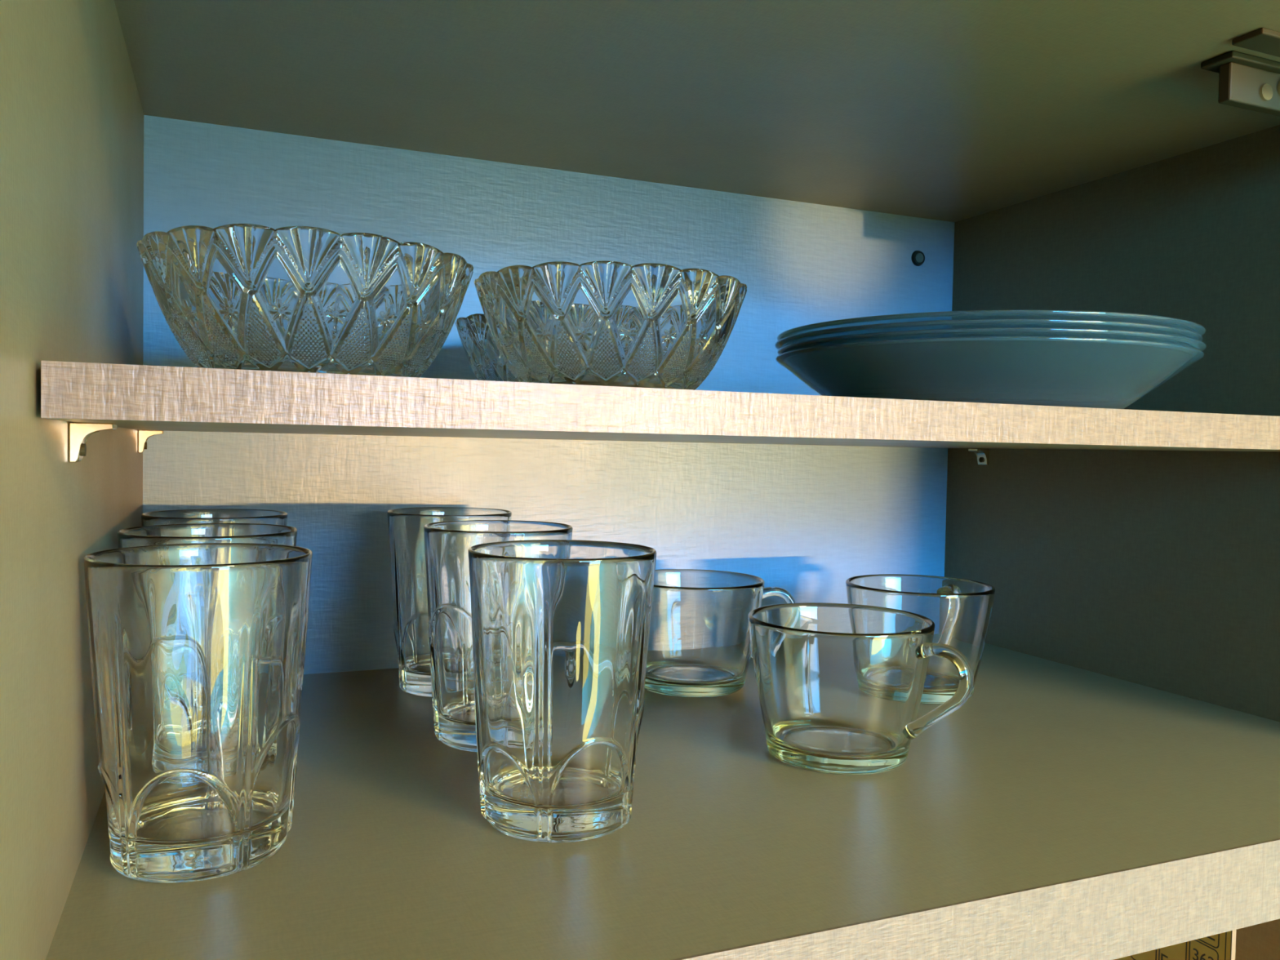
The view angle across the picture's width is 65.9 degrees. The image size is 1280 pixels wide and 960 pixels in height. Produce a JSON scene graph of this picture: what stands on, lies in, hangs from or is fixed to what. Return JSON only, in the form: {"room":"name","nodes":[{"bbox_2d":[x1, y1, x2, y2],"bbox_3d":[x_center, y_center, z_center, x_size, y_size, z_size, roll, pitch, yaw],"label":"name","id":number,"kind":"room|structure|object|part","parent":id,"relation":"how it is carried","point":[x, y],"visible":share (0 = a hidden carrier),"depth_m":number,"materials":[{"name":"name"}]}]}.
{"room":"kitchen","nodes":[
{"label":"kitchen","id":0,"kind":"room"},
{"bbox_3d":[0.328,0.359,0.962,2.350,2.650,0.050,0,2,-23],"label":"wall","id":1,"kind":"structure","parent":0,"visible":0},
{"bbox_2d":[0,0,1279,959],"bbox_3d":[0.055,0.161,0.566,0.676,0.801,0.444,0,2,-23],"label":"upper cabinet","id":2,"kind":"object","parent":1,"relation":"attached to","point":[1106,786],"visible":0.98,"depth_m":0.56,"materials":[{"name":"wood"}]},
{"bbox_3d":[-0.246,0.160,0.433,0.018,0.801,0.432,0,2,-23],"label":"panel","id":3,"kind":"part","parent":2,"relation":"part of","materials":[{"name":"wood"}]},
{"bbox_2d":[68,422,116,462],"bbox_3d":[-0.191,-0.013,0.344,0.014,0.014,0.011,0,2,-23],"label":"support","id":4,"kind":"object","parent":2,"relation":"attached to","point":[79,433],"visible":1,"depth_m":0.34,"materials":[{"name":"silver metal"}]},
{"bbox_2d":[137,430,164,453],"bbox_3d":[-0.298,-0.023,0.602,0.014,0.014,0.011,0,2,-23],"label":"support","id":5,"kind":"object","parent":2,"relation":"attached to","point":[143,435],"visible":1,"depth_m":0.59,"materials":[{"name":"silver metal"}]},
{"bbox_2d":[83,542,312,883],"bbox_3d":[-0.169,0.085,0.380,0.080,0.115,0.080,1,2,-11],"label":"glass tumbler","id":6,"kind":"object","parent":2,"relation":"on","point":[197,651],"visible":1,"depth_m":0.35,"materials":[{"name":"clear glass"}]},
{"bbox_2d":[116,523,297,548],"bbox_3d":[-0.209,0.081,0.480,0.080,0.115,0.080,1,2,-11],"label":"glass tumbler","id":7,"kind":"object","parent":2,"relation":"on","point":[188,533],"visible":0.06,"depth_m":0.49,"materials":[{"name":"clear glass"}]},
{"bbox_2d":[141,508,287,526],"bbox_3d":[-0.253,0.077,0.588,0.080,0.115,0.080,1,2,-11],"label":"glass tumbler","id":8,"kind":"object","parent":2,"relation":"on","point":[206,515],"visible":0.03,"depth_m":0.59,"materials":[{"name":"clear glass"}]},
{"bbox_2d":[386,506,511,697],"bbox_3d":[-0.125,0.078,0.646,0.080,0.115,0.080,3,3,44],"label":"glass tumbler","id":9,"kind":"object","parent":2,"relation":"on","point":[405,526],"visible":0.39,"depth_m":0.62,"materials":[{"name":"clear glass"}]},
{"bbox_2d":[423,520,573,751],"bbox_3d":[-0.077,0.082,0.537,0.080,0.115,0.080,3,3,44],"label":"glass tumbler","id":10,"kind":"object","parent":2,"relation":"on","point":[447,544],"visible":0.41,"depth_m":0.51,"materials":[{"name":"clear glass"}]},
{"bbox_3d":[-0.028,0.153,0.765,0.676,0.801,0.012,0,2,-23],"label":"panel","id":11,"kind":"part","parent":2,"relation":"part of","materials":[{"name":"wood"}]},
{"bbox_2d":[467,539,656,842],"bbox_3d":[-0.034,0.087,0.423,0.080,0.115,0.080,1,2,1],"label":"glass tumbler","id":12,"kind":"object","parent":2,"relation":"on","point":[561,628],"visible":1,"depth_m":0.39,"materials":[{"name":"clear glass"}]},
{"bbox_2d":[40,360,1279,452],"bbox_3d":[0.053,-0.031,0.574,0.637,0.016,0.382,0,2,-23],"label":"shelf board","id":13,"kind":"object","parent":2,"relation":"attached to","point":[135,397],"visible":0.95,"depth_m":0.35,"materials":[{"name":"wood"}]},
{"bbox_2d":[136,223,473,377],"bbox_3d":[-0.153,-0.071,0.463,0.148,0.064,0.148,-1,2,-42],"label":"glass bowl","id":14,"kind":"object","parent":13,"relation":"on","point":[239,296],"visible":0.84,"depth_m":0.41,"materials":[{"name":"clear glass"}]},
{"bbox_2d":[455,313,519,382],"bbox_3d":[-0.053,-0.072,0.638,0.132,0.057,0.132,0,2,-38],"label":"glass bowl","id":15,"kind":"object","parent":13,"relation":"on","point":[484,357],"visible":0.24,"depth_m":0.60,"materials":[{"name":"clear glass"}]},
{"bbox_2d":[474,260,746,390],"bbox_3d":[-0.015,-0.066,0.482,0.132,0.057,0.132,1,2,-14],"label":"glass bowl","id":16,"kind":"object","parent":13,"relation":"on","point":[601,322],"visible":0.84,"depth_m":0.43,"materials":[{"name":"clear glass"}]},
{"bbox_2d":[775,336,1204,408],"bbox_3d":[0.193,-0.053,0.569,0.229,0.034,0.229,3,3,45],"label":"plate","id":17,"kind":"object","parent":13,"relation":"on","point":[1038,371],"visible":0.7,"depth_m":0.48,"materials":[{"name":"teal ceramic"}]},
{"bbox_2d":[777,327,1206,355],"bbox_3d":[0.194,-0.057,0.569,0.229,0.034,0.229,1,2,0],"label":"plate","id":18,"kind":"object","parent":17,"relation":"on","point":[984,331],"visible":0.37,"depth_m":0.47,"materials":[{"name":"teal ceramic"}]},
{"bbox_2d":[774,318,1203,349],"bbox_3d":[0.193,-0.061,0.569,0.229,0.034,0.229,1,2,0],"label":"plate","id":19,"kind":"object","parent":18,"relation":"on","point":[997,322],"visible":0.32,"depth_m":0.47,"materials":[{"name":"teal ceramic"}]},
{"bbox_2d":[777,309,1205,340],"bbox_3d":[0.194,-0.065,0.569,0.229,0.034,0.229,3,3,45],"label":"plate","id":20,"kind":"object","parent":19,"relation":"on","point":[1007,313],"visible":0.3,"depth_m":0.47,"materials":[{"name":"teal ceramic"}]},
{"bbox_3d":[0.058,0.159,0.561,0.640,0.034,0.431,0,2,-23],"label":"panel","id":21,"kind":"part","parent":2,"relation":"part of","materials":[{"name":"laminate"}]},
{"bbox_3d":[0.065,-0.230,0.547,0.640,0.018,0.432,0,2,-23],"label":"panel","id":22,"kind":"part","parent":2,"relation":"part of","materials":[{"name":"wood"}]},
{"bbox_2d":[644,568,795,697],"bbox_3d":[0.039,0.102,0.660,0.105,0.072,0.096,2,2,33],"label":"glass cup","id":23,"kind":"object","parent":2,"relation":"on","point":[700,643],"visible":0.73,"depth_m":0.63,"materials":[{"name":"clear glass"}]},
{"bbox_3d":[0.089,0.097,0.669,0.034,0.050,0.012,1,2,-7],"label":"handle","id":24,"kind":"part","parent":23,"relation":"part of","materials":[{"name":"clear glass"}]},
{"bbox_2d":[747,602,973,774],"bbox_3d":[0.108,0.108,0.517,0.105,0.072,0.096,1,2,2],"label":"glass cup","id":25,"kind":"object","parent":2,"relation":"on","point":[840,686],"visible":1,"depth_m":0.48,"materials":[{"name":"clear glass"}]},
{"bbox_3d":[0.145,0.104,0.481,0.034,0.050,0.012,3,2,41],"label":"handle","id":26,"kind":"part","parent":25,"relation":"part of","materials":[{"name":"clear glass"}]},
{"bbox_2d":[845,573,995,703],"bbox_3d":[0.185,0.105,0.662,0.096,0.072,0.105,1,2,0],"label":"glass cup","id":27,"kind":"object","parent":2,"relation":"on","point":[960,610],"visible":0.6,"depth_m":0.62,"materials":[{"name":"clear glass"}]},
{"bbox_3d":[0.220,0.099,0.700,0.012,0.050,0.034,3,2,39],"label":"handle","id":28,"kind":"part","parent":27,"relation":"part of","materials":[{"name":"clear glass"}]},
{"bbox_2d":[968,448,989,465],"bbox_3d":[0.285,-0.019,0.831,0.014,0.014,0.011,0,2,-23],"label":"support","id":29,"kind":"object","parent":2,"relation":"attached to","point":[983,455],"visible":1,"depth_m":0.83,"materials":[{"name":"silver metal"}]},
{"bbox_3d":[0.361,0.163,0.687,0.018,0.801,0.432,0,2,-23],"label":"panel","id":30,"kind":"part","parent":2,"relation":"part of","materials":[{"name":"wood"}]},
{"bbox_2d":[1114,929,1235,959],"bbox_3d":[0.231,0.365,0.612,0.003,0.360,0.280,0,2,-23],"label":"cardboard sheet","id":31,"kind":"object","parent":2,"relation":"on","point":[1222,946],"visible":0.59,"depth_m":0.49,"materials":[{"name":"brown cardboard"}]},
{"bbox_3d":[0.354,-0.202,0.525,0.124,0.019,0.007,0,2,-23],"label":"hinge arm","id":32,"kind":"part","parent":2,"relation":"part of","materials":[{"name":"metal"}]}
]}

